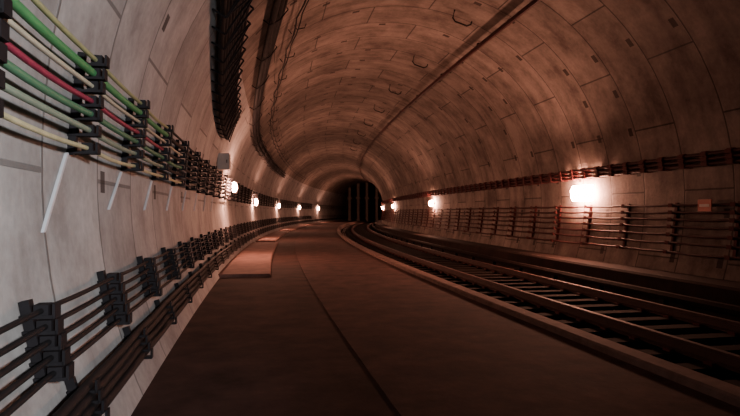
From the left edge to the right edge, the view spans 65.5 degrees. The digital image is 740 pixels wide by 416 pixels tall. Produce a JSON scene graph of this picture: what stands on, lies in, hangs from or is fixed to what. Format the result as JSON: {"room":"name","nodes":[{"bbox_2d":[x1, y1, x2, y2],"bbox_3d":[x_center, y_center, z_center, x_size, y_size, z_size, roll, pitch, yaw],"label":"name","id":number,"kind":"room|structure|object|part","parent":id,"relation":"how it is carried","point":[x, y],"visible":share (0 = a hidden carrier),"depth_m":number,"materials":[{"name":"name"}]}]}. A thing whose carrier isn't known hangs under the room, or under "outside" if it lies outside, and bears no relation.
{"room":"underground passage","nodes":[
{"label":"underground passage","id":0,"kind":"room"},
{"bbox_2d":[0,0,382,415],"bbox_3d":[3.628,-0.107,68.350,38.839,4.881,156.040,0,0,-12],"label":"wall","id":1,"kind":"structure","parent":0,"point":[161,51],"depth_m":4.91,"materials":[{"name":"concrete"}]},
{"bbox_2d":[41,152,212,232],"bbox_3d":[-3.032,-0.076,9.149,0.087,0.520,11.779,0,0,-11],"label":"strips","id":2,"kind":"object","parent":1,"relation":"attached to","point":[65,157],"visible":1,"depth_m":3.79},
{"bbox_2d":[0,0,347,209],"bbox_3d":[-1.274,-0.399,48.791,20.900,0.702,119.726,0,0,-12],"label":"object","id":3,"kind":"object","parent":1,"relation":"attached to","point":[97,83],"visible":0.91,"depth_m":3.92,"materials":[{"name":"metal"}]},
{"bbox_2d":[0,215,347,415],"bbox_3d":[-1.213,1.001,48.783,20.888,0.421,119.702,0,0,-12],"label":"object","id":4,"kind":"object","parent":1,"relation":"attached to","point":[52,349],"visible":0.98,"depth_m":3.53,"materials":[{"name":"metal"}]},
{"bbox_2d":[52,217,347,415],"bbox_3d":[-1.101,1.431,48.790,20.884,0.282,119.663,0,0,-12],"label":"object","id":5,"kind":"object","parent":1,"relation":"attached to","point":[93,397],"visible":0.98,"depth_m":4.56,"materials":[{"name":"metal"}]},
{"bbox_2d":[217,153,230,170],"bbox_3d":[-3.843,-1.214,15.162,0.300,0.420,0.537,0,0,-9],"label":"junction box","id":6,"kind":"object","parent":1,"relation":"attached to","point":[224,159],"visible":0.99,"depth_m":14.92,"materials":[{"name":"grey paint"}]},
{"bbox_2d":[224,181,237,192],"bbox_3d":[-4.350,-0.654,18.034,0.431,0.365,0.368,0,0,-12],"label":"wall lamp","id":7,"kind":"object","parent":1,"relation":"attached to","point":[234,185],"visible":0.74,"depth_m":17.89,"materials":[{"name":"metal"}]},
{"bbox_2d":[232,182,236,191],"bbox_3d":[-4.239,-0.654,18.058,0.120,0.300,0.361,0,0,-9],"label":"diffuser","id":8,"kind":"object","parent":7,"relation":"attached to","point":[234,186],"depth_m":17.88,"materials":[{"name":"white"}]},
{"bbox_2d":[131,218,399,415],"bbox_3d":[4.403,2.153,68.434,39.788,0.350,155.877,0,0,-12],"label":"floor","id":9,"kind":"structure","parent":0,"point":[253,346],"depth_m":5.85,"materials":[{"name":"concrete"}]},
{"bbox_2d":[218,220,344,277],"bbox_3d":[-3.907,1.854,56.372,17.748,0.080,84.852,0,0,-12],"label":"trim","id":10,"kind":"structure","parent":9,"relation":"on","point":[255,260],"depth_m":17.58,"materials":[{"name":"concrete"}]},
{"bbox_2d":[347,187,351,220],"bbox_3d":[-3.485,-0.678,99.301,0.975,5.742,0.914,0,0,-12],"label":"concrete column","id":11,"kind":"structure","parent":9,"relation":"on","point":[349,197],"depth_m":99.05,"materials":[{"name":"grey concrete"}]},
{"bbox_2d":[240,0,739,198],"bbox_3d":[7.487,-3.381,69.022,44.938,2.375,155.580,0,0,-12],"label":"ceiling","id":12,"kind":"structure","parent":0,"point":[558,54],"depth_m":15.90,"materials":[{"name":"concrete"}]},
{"bbox_2d":[211,0,253,141],"bbox_3d":[-0.322,-2.733,1.710,0.892,1.951,27.245,0,0,-14],"label":"cable tray","id":13,"kind":"object","parent":12,"relation":"hanging from","point":[234,14],"visible":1,"depth_m":9.72,"materials":[{"name":"metal"}]},
{"bbox_2d":[249,0,308,179],"bbox_3d":[-2.958,-3.394,23.881,3.684,1.985,71.625,0,0,-9],"label":"pipe","id":14,"kind":"object","parent":12,"relation":"hanging from","point":[279,6],"visible":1,"depth_m":14.29,"materials":[{"name":"metal"}]},
{"bbox_2d":[350,10,471,150],"bbox_3d":[1.279,-4.546,24.309,3.572,0.394,37.089,0,0,-12],"label":"hooks","id":15,"kind":"object","parent":12,"relation":"attached to","point":[454,10],"depth_m":18.08,"materials":[{"name":"black metal"}]},
{"bbox_2d":[359,0,540,185],"bbox_3d":[5.394,-4.075,49.142,20.289,0.174,116.944,0,0,-12],"label":"rail","id":16,"kind":"object","parent":12,"relation":"hanging from","point":[532,3],"visible":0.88,"depth_m":16.13,"materials":[{"name":"metal"}]},
{"bbox_2d":[295,219,739,415],"bbox_3d":[6.561,2.147,68.445,40.017,0.362,154.808,0,0,-12],"label":"floor slab","id":17,"kind":"structure","parent":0,"point":[432,349],"depth_m":5.97,"materials":[{"name":"concrete"}]},
{"bbox_2d":[356,183,360,220],"bbox_3d":[-1.997,-1.018,99.112,0.974,6.397,0.910,0,0,-12],"label":"concrete column","id":18,"kind":"structure","parent":17,"relation":"on","point":[358,197],"depth_m":98.89,"materials":[{"name":"grey concrete"}]},
{"bbox_2d":[337,219,739,407],"bbox_3d":[8.038,2.106,68.176,37.666,0.440,153.436,0,0,-12],"label":"curb","id":19,"kind":"structure","parent":17,"relation":"attached to","point":[729,393],"depth_m":6.27,"materials":[{"name":"concrete"}]},
{"bbox_2d":[341,222,739,379],"bbox_3d":[9.848,2.323,68.517,40.868,0.210,153.307,0,0,-12],"label":"floor","id":20,"kind":"structure","parent":0,"point":[727,377],"depth_m":7.34,"materials":[{"name":"concrete"}]},
{"bbox_2d":[364,183,369,221],"bbox_3d":[-0.510,-0.958,98.919,0.973,6.777,0.907,0,0,-12],"label":"concrete column","id":21,"kind":"structure","parent":20,"relation":"on","point":[366,197],"depth_m":98.67,"materials":[{"name":"grey concrete"}]},
{"bbox_2d":[374,186,378,221],"bbox_3d":[1.176,-0.733,98.700,0.971,6.325,0.903,0,0,-12],"label":"concrete column","id":22,"kind":"structure","parent":20,"relation":"on","point":[376,197],"depth_m":98.45,"materials":[{"name":"grey concrete"}]},
{"bbox_2d":[342,221,739,386],"bbox_3d":[6.811,1.992,58.683,30.637,0.364,135.379,0,0,-12],"label":"railway track","id":23,"kind":"object","parent":20,"relation":"on","point":[599,312],"visible":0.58,"depth_m":9.93,"materials":[{"name":"metal"}]},
{"bbox_3d":[4.090,1.836,53.825,7.491,0.120,127.714,0,0,-2],"label":"third rail","id":24,"kind":"part","parent":23,"relation":"part of","materials":[{"name":"metal"}]},
{"bbox_2d":[375,220,739,321],"bbox_3d":[11.795,1.936,68.148,37.612,0.560,151.458,0,0,-12],"label":"trim","id":25,"kind":"structure","parent":20,"relation":"on","point":[719,290],"depth_m":12.23,"materials":[{"name":"metal"}]},
{"bbox_2d":[378,45,739,281],"bbox_3d":[12.055,0.066,68.145,37.485,4.531,151.290,0,0,-12],"label":"wall","id":26,"kind":"structure","parent":0,"point":[693,107],"depth_m":13.34,"materials":[{"name":"concrete"}]},
{"bbox_2d":[381,147,739,205],"bbox_3d":[7.015,-0.660,44.417,16.712,0.284,106.870,0,0,-12],"label":"rack","id":27,"kind":"object","parent":26,"relation":"attached to","point":[732,155],"visible":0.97,"depth_m":13.52,"materials":[{"name":"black metal"}]},
{"bbox_2d":[570,183,592,202],"bbox_3d":[5.447,-0.377,14.728,0.258,0.491,0.894,0,0,-10],"label":"wall lamp","id":28,"kind":"object","parent":26,"relation":"attached to","point":[582,192],"visible":1,"depth_m":14.62,"materials":[{"name":"metal"}]},
{"bbox_2d":[698,199,715,210],"bbox_3d":[6.205,-0.047,10.521,0.239,0.220,0.331,0,0,-12],"label":"wall sign","id":29,"kind":"object","parent":26,"relation":"attached to","point":[703,204],"depth_m":10.49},
{"bbox_2d":[381,201,739,259],"bbox_3d":[7.020,0.631,44.414,16.791,1.020,106.880,0,0,-12],"label":"cables","id":30,"kind":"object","parent":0,"point":[675,219],"depth_m":13.07,"materials":[{"name":"black rubber"}]}
]}

